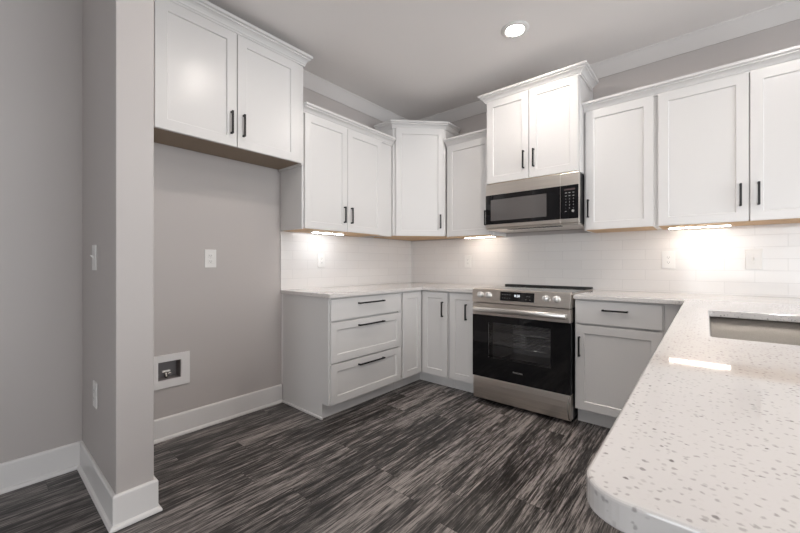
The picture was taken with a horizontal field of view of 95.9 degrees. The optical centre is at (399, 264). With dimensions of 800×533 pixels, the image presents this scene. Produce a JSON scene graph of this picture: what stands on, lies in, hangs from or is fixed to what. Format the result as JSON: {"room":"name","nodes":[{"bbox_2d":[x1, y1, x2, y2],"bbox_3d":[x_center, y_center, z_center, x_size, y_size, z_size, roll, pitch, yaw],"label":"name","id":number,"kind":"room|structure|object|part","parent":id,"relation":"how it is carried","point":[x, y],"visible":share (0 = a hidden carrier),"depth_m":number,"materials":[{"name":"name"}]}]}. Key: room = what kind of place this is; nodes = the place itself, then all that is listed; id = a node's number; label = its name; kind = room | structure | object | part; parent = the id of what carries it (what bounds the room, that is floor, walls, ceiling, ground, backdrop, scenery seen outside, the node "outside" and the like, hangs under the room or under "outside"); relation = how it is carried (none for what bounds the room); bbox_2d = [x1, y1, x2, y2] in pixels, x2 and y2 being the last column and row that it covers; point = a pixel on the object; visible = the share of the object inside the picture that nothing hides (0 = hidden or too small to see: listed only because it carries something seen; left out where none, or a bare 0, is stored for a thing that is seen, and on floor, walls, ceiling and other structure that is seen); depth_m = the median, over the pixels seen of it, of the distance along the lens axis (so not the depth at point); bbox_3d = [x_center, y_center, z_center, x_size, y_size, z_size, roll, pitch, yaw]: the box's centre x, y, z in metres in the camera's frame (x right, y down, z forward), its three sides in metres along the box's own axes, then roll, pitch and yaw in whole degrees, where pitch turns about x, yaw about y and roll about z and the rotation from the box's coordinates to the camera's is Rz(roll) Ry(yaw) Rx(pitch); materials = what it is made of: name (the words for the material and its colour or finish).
{"room":"kitchen","nodes":[
{"label":"kitchen","id":0,"kind":"room"},
{"bbox_2d":[83,0,153,493],"bbox_3d":[-1.471,-0.255,1.859,0.744,2.800,0.142,0,0,40],"label":"wall partition","id":1,"kind":"structure","parent":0,"point":[118,35],"depth_m":1.64,"materials":[{"name":"grey paint"}]},
{"bbox_2d":[90,245,96,269],"bbox_3d":[-1.552,-0.033,1.821,0.078,0.128,0.019,0,0,40],"label":"light switch","id":2,"kind":"object","parent":1,"relation":"attached to","point":[94,247],"visible":1,"depth_m":1.81,"materials":[{"name":"white plastic"}]},
{"bbox_2d":[93,380,97,408],"bbox_3d":[-1.536,0.657,1.815,0.078,0.128,0.008,0,0,40],"label":"outlet","id":3,"kind":"object","parent":1,"relation":"attached to","point":[95,385],"visible":1,"depth_m":1.80,"materials":[{"name":"white plastic"}]},
{"bbox_2d":[77,440,162,532],"bbox_3d":[-1.460,1.072,1.850,0.771,0.147,0.196,0,0,40],"label":"baseboard","id":4,"kind":"structure","parent":1,"relation":"attached to","point":[121,510],"depth_m":1.63,"materials":[{"name":"white paint"}]},
{"bbox_2d":[0,0,407,462],"bbox_3d":[-2.301,-0.255,1.548,0.120,2.800,7.640,0,0,40],"label":"wall","id":5,"kind":"structure","parent":0,"point":[227,315],"depth_m":2.02,"materials":[{"name":"grey paint"}]},
{"bbox_2d":[0,440,81,494],"bbox_3d":[-3.214,1.072,0.356,0.026,0.147,4.402,0,0,40],"label":"baseboard","id":6,"kind":"structure","parent":5,"relation":"attached to","point":[28,470],"depth_m":1.90,"materials":[{"name":"white paint"}]},
{"bbox_2d":[154,351,189,390],"bbox_3d":[-1.537,0.700,2.405,0.089,0.214,0.216,0,0,40],"label":"water supply box","id":7,"kind":"object","parent":5,"relation":"attached to","point":[175,367],"visible":0.98,"depth_m":2.41,"materials":[{"name":"white paint"}]},
{"bbox_2d":[205,249,215,267],"bbox_3d":[-1.350,-0.039,2.571,0.008,0.128,0.078,0,0,40],"label":"outlet","id":8,"kind":"object","parent":5,"relation":"attached to","point":[210,255],"visible":1,"depth_m":2.57,"materials":[{"name":"white plastic"}]},
{"bbox_2d":[154,384,282,443],"bbox_3d":[-1.338,1.072,2.571,0.026,0.147,1.115,0,0,40],"label":"baseboard","id":9,"kind":"structure","parent":5,"relation":"attached to","point":[175,425],"depth_m":2.58,"materials":[{"name":"white paint"}]},
{"bbox_2d":[154,0,312,171],"bbox_3d":[-1.187,-1.181,2.467,0.375,0.842,1.150,0,0,40],"label":"upper cabinet","id":10,"kind":"object","parent":5,"relation":"attached to","point":[225,86],"visible":0.88,"depth_m":2.32,"materials":[{"name":"white paint"}]},
{"bbox_3d":[-1.226,-1.139,2.195,0.019,0.743,0.461,0,0,40],"label":"door","id":11,"kind":"part","parent":10,"relation":"part of","materials":[{"name":"white paint"}]},
{"bbox_3d":[-1.224,-0.784,2.464,0.322,0.012,1.064,0,0,40],"label":"panel","id":12,"kind":"part","parent":10,"relation":"part of","materials":[{"name":"brown wood"}]},
{"bbox_3d":[-1.082,-0.916,2.327,0.030,0.146,0.011,0,0,40],"label":"handle","id":13,"kind":"part","parent":10,"relation":"part of","materials":[{"name":"black metal"}]},
{"bbox_3d":[-1.152,-1.560,2.437,0.284,0.083,1.150,0,0,40],"label":"crown molding","id":14,"kind":"part","parent":10,"relation":"part of","materials":[{"name":"white paint"}]},
{"bbox_3d":[-1.030,-0.916,2.388,0.030,0.146,0.011,0,0,40],"label":"handle","id":15,"kind":"part","parent":10,"relation":"part of","materials":[{"name":"black metal"}]},
{"bbox_3d":[-0.924,-1.139,2.551,0.019,0.743,0.461,0,0,40],"label":"door","id":16,"kind":"part","parent":10,"relation":"part of","materials":[{"name":"white paint"}]},
{"bbox_2d":[318,253,324,266],"bbox_3d":[-0.719,-0.033,3.303,0.008,0.128,0.078,0,0,40],"label":"outlet","id":17,"kind":"object","parent":5,"relation":"attached to","point":[321,257],"visible":1,"depth_m":3.30,"materials":[{"name":"white plastic"}]},
{"bbox_2d":[280,102,395,236],"bbox_3d":[-0.514,-0.758,3.269,0.364,0.966,1.046,0,0,40],"label":"upper cabinet","id":18,"kind":"object","parent":5,"relation":"attached to","point":[342,185],"visible":0.98,"depth_m":3.06,"materials":[{"name":"white paint"}]},
{"bbox_3d":[-0.602,-0.726,2.964,0.019,0.894,0.434,0,0,40],"label":"door","id":19,"kind":"part","parent":18,"relation":"part of","materials":[{"name":"white paint"}]},
{"bbox_2d":[310,231,343,234],"bbox_3d":[-0.633,-0.270,3.162,0.036,0.010,0.350,0,0,40],"label":"light","id":20,"kind":"object","parent":18,"relation":"attached to","point":[310,231],"visible":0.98,"depth_m":3.13,"materials":[{"name":"white plastic"}]},
{"bbox_3d":[-0.587,-0.281,3.232,0.301,0.012,0.862,0,0,40],"label":"panel","id":21,"kind":"part","parent":18,"relation":"part of","materials":[{"name":"brown wood"}]},
{"bbox_3d":[-0.468,-0.422,3.084,0.030,0.138,0.011,0,0,40],"label":"handle","id":22,"kind":"part","parent":18,"relation":"part of","materials":[{"name":"black metal"}]},
{"bbox_3d":[-0.399,-1.207,3.172,0.062,0.068,1.046,0,0,40],"label":"crown molding","id":23,"kind":"part","parent":18,"relation":"part of","materials":[{"name":"white paint"}]},
{"bbox_3d":[-0.416,-0.422,3.146,0.030,0.138,0.011,0,0,40],"label":"handle","id":24,"kind":"part","parent":18,"relation":"part of","materials":[{"name":"black metal"}]},
{"bbox_3d":[-0.321,-0.726,3.297,0.019,0.894,0.427,0,0,40],"label":"door","id":25,"kind":"part","parent":18,"relation":"part of","materials":[{"name":"white paint"}]},
{"bbox_2d":[280,231,410,289],"bbox_3d":[-0.429,-0.029,3.659,0.008,0.490,1.742,0,0,40],"label":"backsplash","id":26,"kind":"structure","parent":5,"relation":"attached to","point":[349,261],"depth_m":3.48,"materials":[{"name":"white tile"}]},
{"bbox_2d":[303,69,406,121],"bbox_3d":[-0.752,-1.607,3.214,0.090,0.096,2.854,0,0,40],"label":"trim","id":27,"kind":"structure","parent":5,"relation":"attached to","point":[311,81],"depth_m":3.48,"materials":[{"name":"white paint"}]},
{"bbox_2d":[0,379,623,532],"bbox_3d":[0.186,1.175,-0.559,6.640,0.060,7.640,0,0,40],"label":"floor","id":28,"kind":"structure","parent":0,"point":[419,456],"depth_m":1.95,"materials":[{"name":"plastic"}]},
{"bbox_2d":[281,292,400,419],"bbox_3d":[-0.478,0.696,3.096,0.659,0.897,0.819,0,0,40],"label":"base cabinet","id":29,"kind":"object","parent":28,"relation":"on","point":[338,354],"visible":0.94,"depth_m":2.83,"materials":[{"name":"white paint"}]},
{"bbox_3d":[-0.769,1.136,2.816,0.524,0.017,0.015,0,0,40],"label":"shoe molding","id":30,"kind":"part","parent":29,"relation":"part of","materials":[{"name":"white paint"}]},
{"bbox_3d":[-0.746,0.696,2.818,0.610,0.897,0.018,0,0,40],"label":"panel","id":31,"kind":"part","parent":29,"relation":"part of","materials":[{"name":"white paint"}]},
{"bbox_3d":[-0.252,0.882,2.914,0.019,0.294,0.782,0,0,40],"label":"drawer","id":32,"kind":"part","parent":29,"relation":"part of","materials":[{"name":"white paint"}]},
{"bbox_3d":[-0.252,0.577,2.914,0.019,0.296,0.782,0,0,40],"label":"drawer","id":33,"kind":"part","parent":29,"relation":"part of","materials":[{"name":"white paint"}]},
{"bbox_3d":[-0.252,0.336,2.914,0.019,0.158,0.782,0,0,40],"label":"drawer","id":34,"kind":"part","parent":29,"relation":"part of","materials":[{"name":"white paint"}]},
{"bbox_3d":[-0.224,0.781,2.910,0.030,0.011,0.285,0,0,40],"label":"handle","id":35,"kind":"part","parent":29,"relation":"part of","materials":[{"name":"black metal"}]},
{"bbox_3d":[-0.224,0.475,2.910,0.030,0.011,0.285,0,0,40],"label":"handle","id":36,"kind":"part","parent":29,"relation":"part of","materials":[{"name":"black metal"}]},
{"bbox_3d":[-0.224,0.303,2.910,0.030,0.011,0.285,0,0,40],"label":"handle","id":37,"kind":"part","parent":29,"relation":"part of","materials":[{"name":"black metal"}]},
{"bbox_2d":[393,290,453,389],"bbox_3d":[0.189,0.696,3.672,0.916,0.897,0.920,0,0,40],"label":"base cabinet","id":38,"kind":"object","parent":28,"relation":"on","point":[425,314],"visible":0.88,"depth_m":3.35,"materials":[{"name":"white paint"}]},
{"bbox_2d":[281,282,495,297],"bbox_3d":[0.030,0.231,3.276,1.203,0.030,1.748,0,0,40],"label":"countertop","id":39,"kind":"structure","parent":38,"relation":"on","point":[358,290],"depth_m":3.19,"materials":[{"name":"white stone"}]},
{"bbox_3d":[0.110,0.643,3.342,0.019,0.772,0.270,0,0,40],"label":"door","id":40,"kind":"part","parent":38,"relation":"part of","materials":[{"name":"white paint"}]},
{"bbox_3d":[0.326,0.643,3.358,0.278,0.772,0.019,0,0,40],"label":"door","id":41,"kind":"part","parent":38,"relation":"part of","materials":[{"name":"white paint"}]},
{"bbox_2d":[450,292,473,392],"bbox_3d":[0.732,0.696,3.389,0.276,0.897,0.650,0,0,40],"label":"base cabinet","id":42,"kind":"object","parent":28,"relation":"on","point":[461,303],"visible":0.45,"depth_m":3.18,"materials":[{"name":"white paint"}]},
{"bbox_3d":[0.568,0.418,3.121,0.011,0.138,0.030,0,0,40],"label":"handle","id":43,"kind":"part","parent":42,"relation":"part of","materials":[{"name":"black metal"}]},
{"bbox_2d":[472,284,592,421],"bbox_3d":[1.107,0.669,3.019,0.768,0.950,0.732,0,0,40],"label":"range","id":44,"kind":"object","parent":28,"relation":"on","point":[524,335],"visible":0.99,"depth_m":2.80,"materials":[{"name":"silver"}]},
{"bbox_3d":[0.658,0.252,2.965,0.051,0.051,0.037,0,0,40],"label":"knob","id":45,"kind":"part","parent":44,"relation":"part of","materials":[{"name":"white metal"}]},
{"bbox_3d":[0.712,0.252,2.920,0.051,0.051,0.037,0,0,40],"label":"knob","id":46,"kind":"part","parent":44,"relation":"part of","materials":[{"name":"white metal"}]},
{"bbox_2d":[473,302,572,395],"bbox_3d":[1.094,0.632,3.004,0.766,0.626,0.692,0,0,40],"label":"oven","id":47,"kind":"object","parent":44,"relation":"in","point":[528,347],"depth_m":2.82,"materials":[{"name":"black glass"}]},
{"bbox_3d":[0.930,1.020,2.810,0.764,0.182,0.071,0,0,40],"label":"drawer","id":48,"kind":"part","parent":44,"relation":"part of","materials":[{"name":"silver metal"}]},
{"bbox_3d":[0.942,0.257,2.825,0.768,0.112,0.140,0,0,40],"label":"control panel","id":49,"kind":"part","parent":44,"relation":"part of","materials":[{"name":"silver metal"}]},
{"bbox_2d":[487,284,592,295],"bbox_3d":[1.135,0.212,3.053,0.766,0.036,0.643,0,0,40],"label":"cooktop","id":50,"kind":"object","parent":44,"relation":"in","point":[573,290],"depth_m":3.06,"materials":[{"name":"black glass"}]},
{"bbox_3d":[1.059,0.252,2.625,0.051,0.051,0.037,0,0,40],"label":"knob","id":51,"kind":"part","parent":44,"relation":"part of","materials":[{"name":"white metal"}]},
{"bbox_3d":[1.115,0.252,2.578,0.051,0.051,0.037,0,0,40],"label":"knob","id":52,"kind":"part","parent":44,"relation":"part of","materials":[{"name":"white metal"}]},
{"bbox_2d":[575,299,681,428],"bbox_3d":[1.712,0.696,2.559,0.733,0.897,0.650,0,0,40],"label":"base cabinet","id":53,"kind":"object","parent":28,"relation":"on","point":[615,341],"visible":0.55,"depth_m":2.43,"materials":[{"name":"white paint"}]},
{"bbox_3d":[1.259,0.580,2.536,0.011,0.140,0.030,0,0,40],"label":"handle","id":54,"kind":"part","parent":53,"relation":"part of","materials":[{"name":"black metal"}]},
{"bbox_3d":[1.425,0.314,2.395,0.152,0.011,0.030,0,0,40],"label":"handle","id":55,"kind":"part","parent":53,"relation":"part of","materials":[{"name":"black metal"}]},
{"bbox_3d":[1.445,0.336,2.411,0.502,0.158,0.019,0,0,40],"label":"drawer","id":56,"kind":"part","parent":53,"relation":"part of","materials":[{"name":"white paint"}]},
{"bbox_3d":[1.445,0.726,2.411,0.502,0.594,0.019,0,0,40],"label":"door","id":57,"kind":"part","parent":53,"relation":"part of","materials":[{"name":"white paint"}]},
{"bbox_2d":[573,290,799,532],"bbox_3d":[1.300,0.231,1.373,1.638,0.030,3.011,0,0,40],"label":"countertop","id":58,"kind":"structure","parent":53,"relation":"on","point":[706,439],"depth_m":0.46,"materials":[{"name":"white stone"}]},
{"bbox_2d":[709,316,799,345],"bbox_3d":[1.351,0.346,1.250,0.479,0.199,0.876,0,0,40],"label":"sink","id":59,"kind":"object","parent":58,"relation":"in","point":[779,332],"visible":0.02,"depth_m":1.60,"materials":[{"name":"silver metal"}]},
{"bbox_2d":[207,0,788,119],"bbox_3d":[0.186,-1.695,-0.559,6.640,0.080,7.640,0,0,40],"label":"ceiling","id":60,"kind":"structure","parent":0,"point":[411,59],"depth_m":2.62,"materials":[{"name":"white paint"}]},
{"bbox_2d":[501,20,528,37],"bbox_3d":[0.811,-1.649,2.542,0.192,0.011,0.192,0,0,40],"label":"recessed light","id":61,"kind":"object","parent":60,"relation":"in","point":[514,29],"visible":1,"depth_m":2.53,"materials":[{"name":"white plastic"}]},
{"bbox_2d":[411,19,799,297],"bbox_3d":[2.662,-0.255,2.272,6.520,2.800,0.120,0,0,40],"label":"wall","id":62,"kind":"structure","parent":0,"point":[786,35],"depth_m":2.66,"materials":[{"name":"grey paint"}]},
{"bbox_2d":[371,120,460,240],"bbox_3d":[0.178,-0.850,3.803,0.731,1.146,0.735,0,0,40],"label":"upper cabinet","id":63,"kind":"object","parent":62,"relation":"attached to","point":[419,150],"visible":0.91,"depth_m":3.61,"materials":[{"name":"white paint"}]},
{"bbox_3d":[0.176,-0.281,3.835,0.644,0.008,0.648,0,0,40],"label":"panel","id":64,"kind":"part","parent":63,"relation":"part of","materials":[{"name":"brown wood"}]},
{"bbox_3d":[0.189,-1.388,3.673,0.908,0.070,0.202,0,0,-5],"label":"crown molding","id":65,"kind":"part","parent":63,"relation":"part of","materials":[{"name":"white paint"}]},
{"bbox_3d":[0.199,-0.818,3.615,0.484,1.074,0.019,0,0,-5],"label":"door","id":66,"kind":"part","parent":63,"relation":"part of","materials":[{"name":"white paint"}]},
{"bbox_2d":[465,255,470,267],"bbox_3d":[0.719,-0.027,3.822,0.078,0.128,0.008,0,0,40],"label":"outlet","id":67,"kind":"object","parent":62,"relation":"attached to","point":[468,257],"visible":1,"depth_m":3.82,"materials":[{"name":"white plastic"}]},
{"bbox_2d":[444,128,505,238],"bbox_3d":[0.740,-0.755,3.570,0.497,0.972,0.364,0,0,40],"label":"upper cabinet","id":68,"kind":"object","parent":62,"relation":"attached to","point":[466,153],"visible":0.76,"depth_m":3.47,"materials":[{"name":"white paint"}]},
{"bbox_3d":[0.643,-1.207,3.454,0.497,0.068,0.062,0,0,40],"label":"crown molding","id":69,"kind":"part","parent":68,"relation":"part of","materials":[{"name":"white paint"}]},
{"bbox_3d":[0.657,-0.724,3.470,0.468,0.899,0.019,0,0,40],"label":"door","id":70,"kind":"part","parent":68,"relation":"part of","materials":[{"name":"white paint"}]},
{"bbox_3d":[0.761,-0.275,3.594,0.464,0.012,0.301,0,0,40],"label":"panel","id":71,"kind":"part","parent":68,"relation":"part of","materials":[{"name":"brown wood"}]},
{"bbox_2d":[464,236,496,238],"bbox_3d":[0.789,-0.264,3.557,0.340,0.010,0.036,0,0,40],"label":"light","id":72,"kind":"object","parent":68,"relation":"attached to","point":[484,236],"visible":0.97,"depth_m":3.54,"materials":[{"name":"white plastic"}]},
{"bbox_2d":[478,60,598,184],"bbox_3d":[1.186,-1.099,3.115,0.887,0.795,0.483,0,0,40],"label":"upper cabinet","id":73,"kind":"object","parent":62,"relation":"attached to","point":[535,126],"visible":0.95,"depth_m":2.92,"materials":[{"name":"white paint"}]},
{"bbox_3d":[0.918,-1.071,3.090,0.373,0.725,0.019,0,0,40],"label":"door","id":74,"kind":"part","parent":73,"relation":"part of","materials":[{"name":"white paint"}]},
{"bbox_3d":[1.206,-0.708,3.138,0.734,0.012,0.422,0,0,40],"label":"panel","id":75,"kind":"part","parent":73,"relation":"part of","materials":[{"name":"white wood"}]},
{"bbox_3d":[1.079,-0.865,2.922,0.011,0.146,0.030,0,0,40],"label":"handle","id":76,"kind":"part","parent":73,"relation":"part of","materials":[{"name":"black metal"}]},
{"bbox_2d":[486,171,583,232],"bbox_3d":[1.196,-0.498,3.125,0.763,0.404,0.454,0,0,40],"label":"microwave","id":77,"kind":"object","parent":73,"relation":"attached to","point":[552,202],"visible":0.99,"depth_m":2.92,"materials":[{"name":"silver metal"}]},
{"bbox_3d":[1.001,-0.475,2.997,0.628,0.256,0.004,0,0,40],"label":"glass panel","id":78,"kind":"part","parent":77,"relation":"part of","materials":[{"name":"black glass"}]},
{"bbox_3d":[1.016,-0.507,3.015,0.630,0.386,0.042,0,0,40],"label":"door","id":79,"kind":"part","parent":77,"relation":"part of","materials":[{"name":"silver metal"}]},
{"bbox_3d":[1.187,-0.307,3.115,0.755,0.014,0.400,0,0,40],"label":"underside panel","id":80,"kind":"part","parent":77,"relation":"part of","materials":[{"name":"silver metal"}]},
{"bbox_3d":[1.292,-0.475,2.751,0.130,0.256,0.004,0,0,40],"label":"glass panel","id":81,"kind":"part","parent":77,"relation":"part of","materials":[{"name":"black glass"}]},
{"bbox_3d":[1.307,-0.507,2.768,0.132,0.386,0.042,0,0,40],"label":"control panel","id":82,"kind":"part","parent":77,"relation":"part of","materials":[{"name":"black plastic"}]},
{"bbox_3d":[1.157,-1.462,3.080,0.887,0.070,0.392,0,0,40],"label":"crown molding","id":83,"kind":"part","parent":73,"relation":"part of","materials":[{"name":"white paint"}]},
{"bbox_3d":[1.207,-1.071,2.846,0.372,0.725,0.019,0,0,40],"label":"door","id":84,"kind":"part","parent":73,"relation":"part of","materials":[{"name":"white paint"}]},
{"bbox_2d":[411,223,799,297],"bbox_3d":[1.514,-0.026,3.160,3.620,0.484,0.008,0,0,40],"label":"backsplash","id":85,"kind":"structure","parent":62,"relation":"attached to","point":[709,260],"depth_m":2.88,"materials":[{"name":"white tile"}]},
{"bbox_2d":[419,0,799,122],"bbox_3d":[2.549,-1.607,2.230,6.400,0.096,0.090,0,0,40],"label":"trim","id":86,"kind":"structure","parent":62,"relation":"attached to","point":[788,11],"depth_m":2.62,"materials":[{"name":"white paint"}]},
{"bbox_2d":[582,83,659,232],"bbox_3d":[1.694,-0.751,2.762,0.458,0.980,0.364,0,0,40],"label":"upper cabinet","id":87,"kind":"object","parent":62,"relation":"attached to","point":[620,128],"visible":0.94,"depth_m":2.65,"materials":[{"name":"white paint"}]},
{"bbox_3d":[1.444,-0.427,2.771,0.011,0.138,0.030,0,0,40],"label":"handle","id":88,"kind":"part","parent":87,"relation":"part of","materials":[{"name":"black metal"}]},
{"bbox_3d":[1.596,-1.207,2.647,0.458,0.068,0.062,0,0,40],"label":"crown molding","id":89,"kind":"part","parent":87,"relation":"part of","materials":[{"name":"white paint"}]},
{"bbox_3d":[1.714,-0.267,2.787,0.426,0.012,0.301,0,0,40],"label":"panel","id":90,"kind":"part","parent":87,"relation":"part of","materials":[{"name":"brown wood"}]},
{"bbox_2d":[662,251,674,268],"bbox_3d":[2.023,-0.031,2.718,0.080,0.135,0.008,0,0,40],"label":"outlet","id":91,"kind":"object","parent":62,"relation":"attached to","point":[668,257],"visible":1,"depth_m":2.72,"materials":[{"name":"white plastic"}]},
{"bbox_2d":[666,256,670,263],"bbox_3d":[2.021,-0.031,2.716,0.033,0.066,0.002,0,0,40],"label":"receptacle","id":92,"kind":"object","parent":91,"relation":"attached to","point":[668,258],"depth_m":2.71,"materials":[{"name":"white plastic"}]},
{"bbox_2d":[655,45,799,229],"bbox_3d":[2.250,-0.751,2.291,0.998,0.980,0.364,0,0,40],"label":"upper cabinet","id":93,"kind":"object","parent":62,"relation":"attached to","point":[728,135],"visible":1,"depth_m":2.26,"materials":[{"name":"white paint"}]},
{"bbox_2d":[668,224,731,228],"bbox_3d":[2.056,-0.256,2.484,0.340,0.010,0.036,0,0,40],"label":"light","id":94,"kind":"object","parent":93,"relation":"attached to","point":[728,224],"visible":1,"depth_m":2.48,"materials":[{"name":"white plastic"}]},
{"bbox_3d":[1.968,-0.719,2.360,0.452,0.908,0.019,0,0,40],"label":"door","id":95,"kind":"part","parent":93,"relation":"part of","materials":[{"name":"white paint"}]},
{"bbox_3d":[2.250,-1.207,2.291,0.998,0.068,0.364,0,0,40],"label":"crown molding","id":96,"kind":"part","parent":93,"relation":"part of","materials":[{"name":"white paint"}]},
{"bbox_3d":[2.247,-0.267,2.335,0.903,0.012,0.301,0,0,40],"label":"panel","id":97,"kind":"part","parent":93,"relation":"part of","materials":[{"name":"brown wood"}]},
{"bbox_3d":[2.096,-0.427,2.219,0.011,0.138,0.030,0,0,40],"label":"handle","id":98,"kind":"part","parent":93,"relation":"part of","materials":[{"name":"black metal"}]},
{"bbox_3d":[2.157,-0.427,2.167,0.011,0.138,0.030,0,0,40],"label":"handle","id":99,"kind":"part","parent":93,"relation":"part of","materials":[{"name":"black metal"}]},
{"bbox_3d":[2.317,-0.719,2.064,0.452,0.908,0.019,0,0,40],"label":"door","id":100,"kind":"part","parent":93,"relation":"part of","materials":[{"name":"white paint"}]},
{"bbox_2d":[745,249,762,268],"bbox_3d":[2.371,-0.033,2.416,0.082,0.135,0.019,0,0,40],"label":"light switch","id":101,"kind":"object","parent":62,"relation":"attached to","point":[753,257],"visible":1,"depth_m":2.42,"materials":[{"name":"white plastic"}]}
]}

